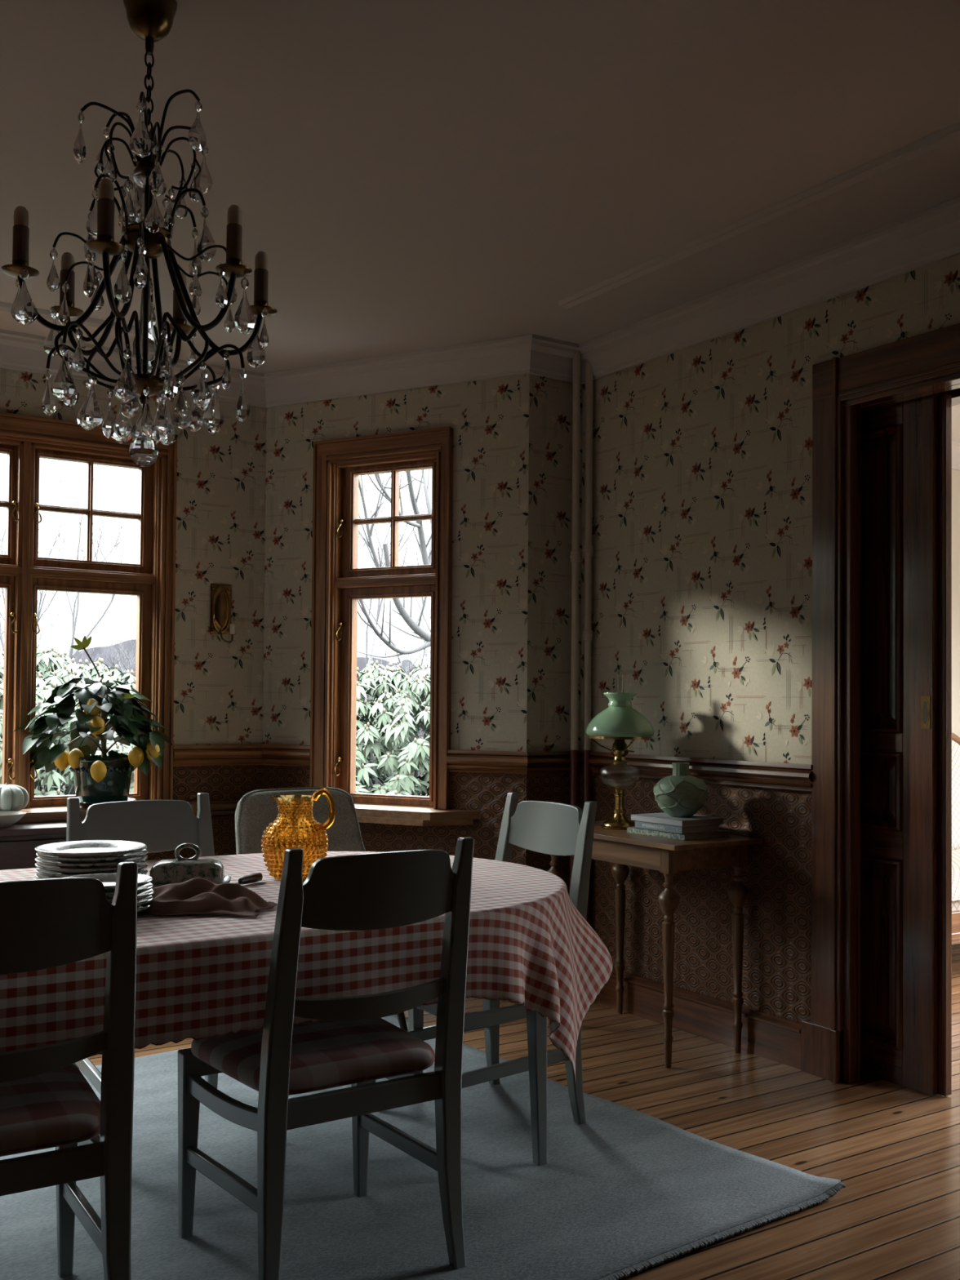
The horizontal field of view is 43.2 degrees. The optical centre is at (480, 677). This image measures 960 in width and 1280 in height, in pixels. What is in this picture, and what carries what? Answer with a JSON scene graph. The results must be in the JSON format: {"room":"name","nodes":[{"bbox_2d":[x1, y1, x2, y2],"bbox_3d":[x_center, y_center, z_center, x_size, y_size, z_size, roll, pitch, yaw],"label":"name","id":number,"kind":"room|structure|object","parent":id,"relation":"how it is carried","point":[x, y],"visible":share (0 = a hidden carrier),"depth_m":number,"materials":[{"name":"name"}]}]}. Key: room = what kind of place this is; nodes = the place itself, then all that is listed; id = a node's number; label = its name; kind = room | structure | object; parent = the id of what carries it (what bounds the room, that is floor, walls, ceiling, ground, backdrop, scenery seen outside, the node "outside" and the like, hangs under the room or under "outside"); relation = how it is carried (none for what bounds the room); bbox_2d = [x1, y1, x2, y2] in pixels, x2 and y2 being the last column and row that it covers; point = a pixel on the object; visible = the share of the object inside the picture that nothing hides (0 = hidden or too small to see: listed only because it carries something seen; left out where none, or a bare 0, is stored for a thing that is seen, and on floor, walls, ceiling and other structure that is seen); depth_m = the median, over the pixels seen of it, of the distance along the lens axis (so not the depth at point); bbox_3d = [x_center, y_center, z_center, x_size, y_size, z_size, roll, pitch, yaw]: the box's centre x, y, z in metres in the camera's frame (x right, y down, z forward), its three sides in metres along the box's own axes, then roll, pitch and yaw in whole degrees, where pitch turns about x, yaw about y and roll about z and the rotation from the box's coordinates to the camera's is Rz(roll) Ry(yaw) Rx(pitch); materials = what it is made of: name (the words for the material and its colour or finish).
{"room":"dining room","nodes":[
{"label":"dining room","id":0,"kind":"room"},
{"bbox_2d":[0,367,266,860],"bbox_3d":[-2.378,-0.054,4.752,3.217,2.700,0.161,1,-1,-34],"label":"wall","id":1,"kind":"structure","parent":0,"point":[219,684],"depth_m":5.45,"materials":[{"name":"paper"}]},
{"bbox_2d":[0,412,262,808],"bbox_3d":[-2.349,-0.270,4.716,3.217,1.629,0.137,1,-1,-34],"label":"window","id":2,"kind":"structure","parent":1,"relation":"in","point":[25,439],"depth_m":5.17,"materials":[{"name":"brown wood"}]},
{"bbox_2d":[0,328,266,408],"bbox_3d":[-2.297,-1.340,4.673,3.217,0.130,0.096,1,-1,-34],"label":"crown molding","id":3,"kind":"structure","parent":1,"relation":"attached to","point":[19,351],"depth_m":5.13,"materials":[{"name":"grey paint"}]},
{"bbox_2d":[209,583,235,643],"bbox_3d":[-1.143,-0.289,5.424,0.098,0.265,0.089,1,-1,-34],"label":"wall sconce","id":4,"kind":"object","parent":1,"relation":"attached to","point":[220,594],"visible":1,"depth_m":5.44,"materials":[{"name":"gold metal"}]},
{"bbox_2d":[230,623,235,634],"bbox_3d":[-1.105,-0.218,5.415,0.021,0.046,0.021,1,-1,-34],"label":"candle","id":5,"kind":"object","parent":4,"relation":"on","point":[232,625],"visible":1,"depth_m":5.41,"materials":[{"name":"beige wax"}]},
{"bbox_2d":[14,800,480,826],"bbox_3d":[-2.065,0.549,4.291,4.275,0.056,1.039,1,-1,-34],"label":"window sill","id":6,"kind":"structure","parent":1,"relation":"attached to","point":[366,813],"depth_m":5.01,"materials":[{"name":"brown wood"}]},
{"bbox_2d":[80,798,136,808],"bbox_3d":[-1.572,0.524,5.053,0.270,0.033,0.270,1,-1,-34],"label":"saucer","id":7,"kind":"object","parent":6,"relation":"on","point":[85,805],"visible":0.2,"depth_m":4.94,"materials":[{"name":"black ceramic"}]},
{"bbox_2d":[12,635,172,802],"bbox_3d":[-1.593,0.175,5.064,0.472,0.695,0.629,0,-2,37],"label":"potted plant","id":8,"kind":"object","parent":7,"relation":"on","point":[103,778],"visible":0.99,"depth_m":4.97,"materials":[{"name":"green plant"}]},
{"bbox_2d":[262,373,528,1003],"bbox_3d":[-0.363,-0.026,5.320,1.356,2.700,0.190,0,-1,27],"label":"wall","id":9,"kind":"structure","parent":0,"point":[489,419],"depth_m":5.11,"materials":[{"name":"paper"}]},
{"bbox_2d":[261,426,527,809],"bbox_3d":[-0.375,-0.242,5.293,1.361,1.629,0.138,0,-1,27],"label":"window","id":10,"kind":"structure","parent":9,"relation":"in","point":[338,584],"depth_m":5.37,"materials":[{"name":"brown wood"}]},
{"bbox_2d":[263,334,532,408],"bbox_3d":[-0.388,-1.313,5.238,1.395,0.130,0.096,0,-1,27],"label":"crown molding","id":11,"kind":"structure","parent":9,"relation":"attached to","point":[506,357],"depth_m":5.21,"materials":[{"name":"grey paint"}]},
{"bbox_2d":[0,0,959,442],"bbox_3d":[1.102,-1.466,2.853,9.060,0.100,7.213,1,-1,-34],"label":"ceiling","id":12,"kind":"structure","parent":0,"point":[409,175],"depth_m":3.23,"materials":[{"name":"grey paint"}]},
{"bbox_2d":[0,301,186,342],"bbox_3d":[-1.997,-1.397,4.424,1.920,0.022,0.062,1,-1,-34],"label":"trim","id":13,"kind":"structure","parent":12,"relation":"attached to","point":[4,306],"depth_m":4.70,"materials":[{"name":"grey paint"}]},
{"bbox_2d":[0,0,277,466],"bbox_3d":[-0.703,-0.941,2.562,0.569,0.992,0.527,1,-1,-34],"label":"chandelier","id":14,"kind":"object","parent":12,"relation":"hanging from","point":[148,236],"visible":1,"depth_m":2.52,"materials":[{"name":"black metal"}]},
{"bbox_2d":[557,121,959,309],"bbox_3d":[1.683,-1.409,2.432,0.062,0.022,4.950,1,-1,-34],"label":"trim","id":15,"kind":"structure","parent":12,"relation":"attached to","point":[950,134],"depth_m":3.60,"materials":[{"name":"grey paint"}]},
{"bbox_2d":[88,943,959,1279],"bbox_3d":[1.079,1.333,2.795,9.060,0.100,7.213,1,-1,-34],"label":"floor","id":16,"kind":"structure","parent":0,"point":[895,1148],"depth_m":3.46,"materials":[{"name":"brown wood"}]},
{"bbox_2d":[0,820,83,870],"bbox_3d":[-2.339,0.923,4.302,2.300,0.727,0.212,1,-1,-34],"label":"sideboard","id":17,"kind":"object","parent":16,"relation":"on","point":[18,842],"visible":0.02,"depth_m":4.61,"materials":[{"name":"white wood"}]},
{"bbox_2d":[0,811,26,827],"bbox_3d":[-1.841,0.544,4.640,0.200,0.053,0.200,1,-1,-34],"label":"bowl","id":18,"kind":"object","parent":17,"relation":"on","point":[7,819],"visible":1,"depth_m":4.61,"materials":[{"name":"grey ceramic"}]},
{"bbox_2d":[0,782,29,811],"bbox_3d":[-1.883,0.474,4.811,0.173,0.117,0.175,1,-1,-34],"label":"pumpkin","id":19,"kind":"object","parent":18,"relation":"in","point":[13,797],"visible":0.83,"depth_m":4.76,"materials":[{"name":"grey ceramic"}]},
{"bbox_2d":[0,1014,845,1279],"bbox_3d":[-0.788,1.255,3.042,2.801,0.029,2.250,1,-1,-34],"label":"rug","id":20,"kind":"object","parent":16,"relation":"on","point":[620,1193],"visible":0.66,"depth_m":2.94,"materials":[{"name":"carpet"}]},
{"bbox_2d":[0,861,137,1279],"bbox_3d":[-0.914,0.784,2.210,0.479,0.925,0.538,1,-1,-32],"label":"dining chair","id":21,"kind":"object","parent":20,"relation":"on","point":[46,1102],"visible":1,"depth_m":2.12,"materials":[{"name":"grey paint"}]},
{"bbox_2d":[0,1063,100,1156],"bbox_3d":[-0.943,0.797,2.255,0.456,0.059,0.426,1,-1,-32],"label":"seat cushion","id":22,"kind":"object","parent":21,"relation":"on","point":[59,1107],"depth_m":2.18,"materials":[{"name":"red fabric"}]},
{"bbox_2d":[66,792,217,1093],"bbox_3d":[-0.884,0.809,3.414,0.479,0.925,0.538,1,-1,-34],"label":"dining chair","id":23,"kind":"object","parent":20,"relation":"on","point":[162,825],"visible":0.23,"depth_m":3.63,"materials":[{"name":"grey paint"}]},
{"bbox_2d":[235,786,408,1031],"bbox_3d":[-0.531,0.843,4.102,0.636,0.914,0.520,1,-2,-38],"label":"upholstered chair","id":24,"kind":"object","parent":20,"relation":"on","point":[256,809],"visible":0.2,"depth_m":4.27,"materials":[{"name":"grey fabric"}]},
{"bbox_2d":[177,836,474,1279],"bbox_3d":[-0.333,0.798,2.637,0.479,0.925,0.538,1,-1,-34],"label":"dining chair","id":25,"kind":"object","parent":20,"relation":"on","point":[356,1046],"visible":0.99,"depth_m":2.50,"materials":[{"name":"grey paint"}]},
{"bbox_2d":[191,1017,435,1095],"bbox_3d":[-0.362,0.811,2.681,0.456,0.059,0.426,1,-1,-34],"label":"seat cushion","id":26,"kind":"object","parent":25,"relation":"on","point":[326,1055],"depth_m":2.57,"materials":[{"name":"red fabric"}]},
{"bbox_2d":[408,1007,546,1165],"bbox_3d":[-0.933,0.890,2.825,2.483,0.731,1.198,1,-1,-34],"label":"dining table","id":27,"kind":"object","parent":20,"relation":"on","point":[536,1024],"visible":0.13,"depth_m":3.15,"materials":[{"name":"grey paint"}]},
{"bbox_2d":[0,851,613,1083],"bbox_3d":[-0.930,0.758,2.823,2.656,0.485,1.273,1,-1,-34],"label":"tablecloth","id":28,"kind":"object","parent":27,"relation":"on","point":[199,976],"visible":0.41,"depth_m":2.53,"materials":[{"name":"red fabric"}]},
{"bbox_2d":[137,904,151,912],"bbox_3d":[-0.818,0.503,2.633,0.207,0.023,0.207,0,-1,30],"label":"plate","id":29,"kind":"object","parent":28,"relation":"on","point":[140,908],"visible":0.08,"depth_m":2.61,"materials":[{"name":"white ceramic"}]},
{"bbox_2d":[137,895,153,906],"bbox_3d":[-0.816,0.489,2.631,0.207,0.023,0.207,1,-1,-5],"label":"plate","id":30,"kind":"object","parent":29,"relation":"on","point":[145,900],"visible":0.09,"depth_m":2.62,"materials":[{"name":"white ceramic"}]},
{"bbox_2d":[106,888,154,904],"bbox_3d":[-0.814,0.476,2.633,0.207,0.023,0.207,1,-1,-28],"label":"plate","id":31,"kind":"object","parent":30,"relation":"on","point":[146,894],"visible":0.1,"depth_m":2.61,"materials":[{"name":"white ceramic"}]},
{"bbox_2d":[105,882,153,898],"bbox_3d":[-0.816,0.462,2.631,0.207,0.023,0.207,1,-2,2],"label":"plate","id":32,"kind":"object","parent":31,"relation":"on","point":[149,886],"visible":0.23,"depth_m":2.60,"materials":[{"name":"white ceramic"}]},
{"bbox_2d":[64,873,152,893],"bbox_3d":[-0.817,0.449,2.634,0.207,0.023,0.207,2,-2,-41],"label":"plate","id":33,"kind":"object","parent":32,"relation":"on","point":[108,880],"visible":0.24,"depth_m":2.69,"materials":[{"name":"white ceramic"}]},
{"bbox_2d":[149,843,231,888],"bbox_3d":[-0.722,0.465,2.995,0.212,0.115,0.140,1,-1,-10],"label":"butter dish","id":34,"kind":"object","parent":28,"relation":"on","point":[164,872],"visible":0.71,"depth_m":2.95,"materials":[{"name":"silver metal"}]},
{"bbox_2d":[138,877,277,916],"bbox_3d":[-0.618,0.484,2.719,0.319,0.061,0.222,0,-1,2],"label":"napkin","id":35,"kind":"object","parent":28,"relation":"on","point":[197,895],"visible":0.95,"depth_m":2.68,"materials":[{"name":"brown fabric"}]},
{"bbox_2d":[236,872,262,884],"bbox_3d":[-0.613,0.512,3.052,0.025,0.024,0.209,0,-1,24],"label":"butter knife","id":36,"kind":"object","parent":28,"relation":"on","point":[254,877],"visible":0.83,"depth_m":3.09,"materials":[{"name":"silver metal"}]},
{"bbox_2d":[261,788,335,879],"bbox_3d":[-0.488,0.410,3.206,0.177,0.237,0.177,-1,-2,40],"label":"glass jug","id":37,"kind":"object","parent":28,"relation":"on","point":[295,826],"visible":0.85,"depth_m":3.16,"materials":[{"name":"orange glass"}]},
{"label":"dinner plate","id":38,"kind":"object","parent":28,"relation":"on","visible":0},
{"bbox_2d":[35,869,147,879],"bbox_3d":[-0.971,0.497,3.038,0.269,0.023,0.269,0,-1,27],"label":"dinner plate","id":39,"kind":"object","parent":38,"relation":"on","point":[144,872],"visible":0.1,"depth_m":3.00,"materials":[{"name":"white ceramic"}]},
{"bbox_2d":[35,864,147,878],"bbox_3d":[-0.972,0.484,3.038,0.269,0.023,0.269,1,-1,-17],"label":"dinner plate","id":40,"kind":"object","parent":39,"relation":"on","point":[42,872],"visible":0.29,"depth_m":2.96,"materials":[{"name":"white ceramic"}]},
{"bbox_2d":[35,859,147,874],"bbox_3d":[-0.972,0.472,3.039,0.269,0.023,0.269,0,-1,19],"label":"dinner plate","id":41,"kind":"object","parent":40,"relation":"on","point":[104,870],"visible":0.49,"depth_m":2.93,"materials":[{"name":"white ceramic"}]},
{"bbox_2d":[35,854,147,868],"bbox_3d":[-0.972,0.459,3.041,0.269,0.023,0.269,1,-1,-28],"label":"dinner plate","id":42,"kind":"object","parent":41,"relation":"on","point":[55,864],"visible":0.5,"depth_m":2.94,"materials":[{"name":"white ceramic"}]},
{"bbox_2d":[35,848,148,863],"bbox_3d":[-0.970,0.446,3.041,0.269,0.023,0.269,-1,-2,37],"label":"dinner plate","id":43,"kind":"object","parent":42,"relation":"on","point":[116,859],"visible":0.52,"depth_m":2.94,"materials":[{"name":"white ceramic"}]},
{"bbox_2d":[35,840,147,857],"bbox_3d":[-0.973,0.433,3.041,0.269,0.023,0.269,1,-1,4],"label":"dinner plate","id":44,"kind":"object","parent":43,"relation":"on","point":[91,848],"visible":0.91,"depth_m":3.08,"materials":[{"name":"white ceramic"}]},
{"bbox_2d":[370,792,596,1124],"bbox_3d":[0.006,0.820,3.547,0.538,0.925,0.479,1,-1,-34],"label":"dining chair","id":45,"kind":"object","parent":20,"relation":"on","point":[544,827],"visible":0.36,"depth_m":3.54,"materials":[{"name":"grey paint"}]},
{"bbox_2d":[569,350,581,886],"bbox_3d":[0.391,-0.026,5.010,0.045,2.696,0.044,1,-1,-34],"label":"pipe","id":46,"kind":"object","parent":16,"relation":"on","point":[575,556],"visible":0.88,"depth_m":5.01,"materials":[{"name":"beige"}]},
{"bbox_2d":[546,820,762,1068],"bbox_3d":[0.591,0.937,4.432,0.414,0.752,0.790,1,-1,-34],"label":"side table","id":47,"kind":"object","parent":16,"relation":"on","point":[668,856],"visible":0.81,"depth_m":4.22,"materials":[{"name":"brown wood"}]},
{"bbox_2d":[585,675,653,830],"bbox_3d":[0.524,0.277,4.554,0.256,0.572,0.256,1,-1,-34],"label":"oil lamp","id":48,"kind":"object","parent":47,"relation":"on","point":[620,722],"visible":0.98,"depth_m":4.50,"materials":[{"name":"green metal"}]},
{"bbox_2d":[626,826,729,840],"bbox_3d":[0.707,0.550,4.335,0.225,0.021,0.290,1,-1,-36],"label":"book","id":49,"kind":"object","parent":47,"relation":"on","point":[722,833],"visible":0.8,"depth_m":4.24,"materials":[{"name":"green paper"}]},
{"bbox_2d":[635,821,719,834],"bbox_3d":[0.697,0.525,4.304,0.176,0.026,0.245,1,-1,-34],"label":"book","id":50,"kind":"object","parent":49,"relation":"on","point":[638,824],"visible":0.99,"depth_m":4.22,"materials":[{"name":"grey paper"}]},
{"bbox_2d":[631,812,724,826],"bbox_3d":[0.702,0.502,4.320,0.205,0.021,0.262,1,-1,-35],"label":"book","id":51,"kind":"object","parent":50,"relation":"on","point":[662,818],"visible":0.94,"depth_m":4.25,"materials":[{"name":"grey paper"}]},
{"bbox_2d":[653,762,708,817],"bbox_3d":[0.712,0.397,4.304,0.200,0.190,0.196,1,-1,-34],"label":"vase","id":52,"kind":"object","parent":51,"relation":"on","point":[679,794],"visible":1,"depth_m":4.24,"materials":[{"name":"green ceramic"}]},
{"bbox_2d":[951,732,959,944],"bbox_3d":[2.465,0.819,6.057,1.785,1.104,0.781,1,-1,-34],"label":"sofa","id":53,"kind":"object","parent":16,"relation":"on","point":[955,739],"visible":0.04,"depth_m":6.33,"materials":[{"name":"fabric"}]},
{"bbox_2d":[525,373,582,894],"bbox_3d":[0.265,-0.025,5.101,0.279,2.700,0.161,1,-1,-34],"label":"wall","id":54,"kind":"structure","parent":0,"point":[550,399],"depth_m":5.03,"materials":[{"name":"paper"}]},
{"bbox_2d":[526,751,579,774],"bbox_3d":[0.307,0.350,5.005,0.301,0.094,0.038,1,-1,-34],"label":"rail","id":55,"kind":"object","parent":54,"relation":"attached to","point":[543,762],"visible":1,"depth_m":4.98,"materials":[{"name":"brown wood"}]},
{"bbox_2d":[529,334,582,384],"bbox_3d":[0.322,-1.312,5.007,0.336,0.130,0.096,1,-1,-34],"label":"crown molding","id":56,"kind":"structure","parent":54,"relation":"attached to","point":[550,357],"depth_m":4.99,"materials":[{"name":"grey paint"}]},
{"bbox_2d":[580,254,959,1069],"bbox_3d":[2.015,-0.061,2.735,0.075,2.700,5.721,1,-1,-34],"label":"wall","id":57,"kind":"structure","parent":0,"point":[702,529],"depth_m":4.42,"materials":[{"name":"paper"}]},
{"bbox_2d":[582,359,593,924],"bbox_3d":[0.445,-0.026,5.022,0.045,2.696,0.044,1,-1,-34],"label":"pipe","id":58,"kind":"object","parent":57,"relation":"attached to","point":[588,550],"visible":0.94,"depth_m":5.02,"materials":[{"name":"beige"}]},
{"bbox_2d":[578,751,812,792],"bbox_3d":[1.990,0.315,2.712,0.038,0.094,5.721,1,-1,-34],"label":"rail","id":59,"kind":"object","parent":57,"relation":"attached to","point":[796,777],"visible":0.74,"depth_m":4.36,"materials":[{"name":"brown wood"}]},
{"bbox_2d":[579,196,959,383],"bbox_3d":[1.980,-1.347,2.731,0.096,0.130,5.721,1,-1,-34],"label":"crown molding","id":60,"kind":"structure","parent":57,"relation":"attached to","point":[930,236],"depth_m":4.13,"materials":[{"name":"grey paint"}]},
{"bbox_2d":[800,323,959,1084],"bbox_3d":[1.775,0.118,3.280,0.309,2.360,2.080,1,-1,-34],"label":"door frame","id":61,"kind":"structure","parent":57,"relation":"attached to","point":[928,363],"depth_m":3.95,"materials":[{"name":"brown wood"}]},
{"bbox_2d":[860,393,951,1096],"bbox_3d":[1.208,0.208,4.164,0.073,2.201,0.888,1,-1,-34],"label":"door","id":62,"kind":"structure","parent":57,"relation":"in","point":[906,979],"depth_m":3.88,"materials":[{"name":"brown wood"}]},
{"bbox_2d":[951,469,959,737],"bbox_3d":[1.957,0.018,6.496,3.550,2.700,0.150,1,-1,-34],"label":"wall","id":63,"kind":"structure","parent":0,"point":[955,473],"depth_m":6.91,"materials":[{"name":"beige paint"}]},
{"bbox_2d":[951,440,959,471],"bbox_3d":[1.973,-1.270,6.379,3.400,0.130,0.096,1,-1,-34],"label":"crown molding","id":64,"kind":"structure","parent":63,"relation":"attached to","point":[955,445],"depth_m":6.86,"materials":[{"name":"white"}]},
{"label":"outside","id":65,"kind":"structure","parent":0,"visible":0},
{"bbox_3d":[-20.238,2.876,43.906,105.000,0.300,84.400,1,-1,-34],"label":"ground","id":66,"kind":"structure","parent":65,"visible":0},
{"bbox_2d":[0,533,5,637],"bbox_3d":[-6.176,0.035,13.679,1.947,4.352,1.583,0,-1,13],"label":"bare tree","id":67,"kind":"object","parent":66,"relation":"on","point":[2,611],"visible":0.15,"depth_m":13.80,"materials":[{"name":"grey plant"}]},
{"bbox_2d":[0,485,79,779],"bbox_3d":[-6.274,-0.199,16.261,1.786,4.932,2.613,1,-1,-17],"label":"bare tree","id":68,"kind":"object","parent":66,"relation":"on","point":[45,593],"visible":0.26,"depth_m":16.23,"materials":[{"name":"grey plant"}]},
{"bbox_2d":[0,644,135,795],"bbox_3d":[-3.853,0.927,9.995,3.625,2.466,3.714,1,-1,-28],"label":"bush","id":69,"kind":"object","parent":66,"relation":"on","point":[53,670],"visible":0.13,"depth_m":9.63,"materials":[{"name":"green plant"}]},
{"bbox_2d":[0,459,137,782],"bbox_3d":[-4.842,-0.141,13.872,2.761,4.734,1.750,0,-1,1],"label":"bare tree","id":70,"kind":"object","parent":66,"relation":"on","point":[74,621],"visible":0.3,"depth_m":13.50,"materials":[{"name":"grey plant"}]},
{"bbox_2d":[34,717,133,795],"bbox_3d":[-2.707,1.124,11.779,3.254,2.161,3.176,0,-1,10],"label":"bush","id":71,"kind":"object","parent":66,"relation":"on","point":[65,788],"visible":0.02,"depth_m":11.15,"materials":[{"name":"green plant"}]},
{"bbox_2d":[56,612,136,795],"bbox_3d":[-6.523,0.628,20.371,2.188,3.440,2.857,1,-1,-32],"label":"bare tree","id":72,"kind":"object","parent":66,"relation":"on","point":[112,638],"visible":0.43,"depth_m":19.86,"materials":[{"name":"grey plant"}]},
{"bbox_2d":[0,637,430,793],"bbox_3d":[-7.044,0.705,24.970,44.152,3.521,3.296,1,-1,-34],"label":"hedge","id":73,"kind":"object","parent":66,"relation":"on","point":[101,647],"visible":0.02,"depth_m":25.09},
{"bbox_2d":[355,660,430,796],"bbox_3d":[-0.683,1.028,10.812,3.452,2.349,3.537,0,-1,10],"label":"bush","id":74,"kind":"object","parent":66,"relation":"on","point":[395,704],"visible":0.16,"depth_m":9.79,"materials":[{"name":"green plant"}]},
{"bbox_2d":[355,688,430,795],"bbox_3d":[-0.420,1.096,12.879,3.467,2.302,3.383,0,-1,2],"label":"bush","id":75,"kind":"object","parent":66,"relation":"on","point":[381,781],"visible":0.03,"depth_m":11.68,"materials":[{"name":"green plant"}]},
{"bbox_2d":[356,597,431,766],"bbox_3d":[-1.393,0.304,19.908,1.796,4.148,3.417,1,-1,-17],"label":"bare tree","id":76,"kind":"object","parent":66,"relation":"on","point":[423,621],"visible":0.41,"depth_m":19.40,"materials":[{"name":"grey plant"}]},
{"bbox_2d":[356,469,431,657],"bbox_3d":[-0.689,0.004,9.046,0.830,4.298,1.801,0,-1,28],"label":"bare tree","id":77,"kind":"object","parent":66,"relation":"on","point":[424,635],"visible":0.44,"depth_m":9.00,"materials":[{"name":"grey plant"}]},
{"bbox_2d":[358,470,431,666],"bbox_3d":[-2.645,-0.629,15.988,3.860,5.845,4.092,0,-1,19],"label":"bare tree","id":78,"kind":"object","parent":66,"relation":"on","point":[379,607],"visible":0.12,"depth_m":16.65,"materials":[{"name":"grey plant"}]},
{"bbox_2d":[360,612,431,676],"bbox_3d":[-0.732,0.581,22.719,3.502,3.732,1.909,2,-2,-45],"label":"bare tree","id":79,"kind":"object","parent":66,"relation":"on","point":[408,655],"visible":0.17,"depth_m":22.14,"materials":[{"name":"grey plant"}]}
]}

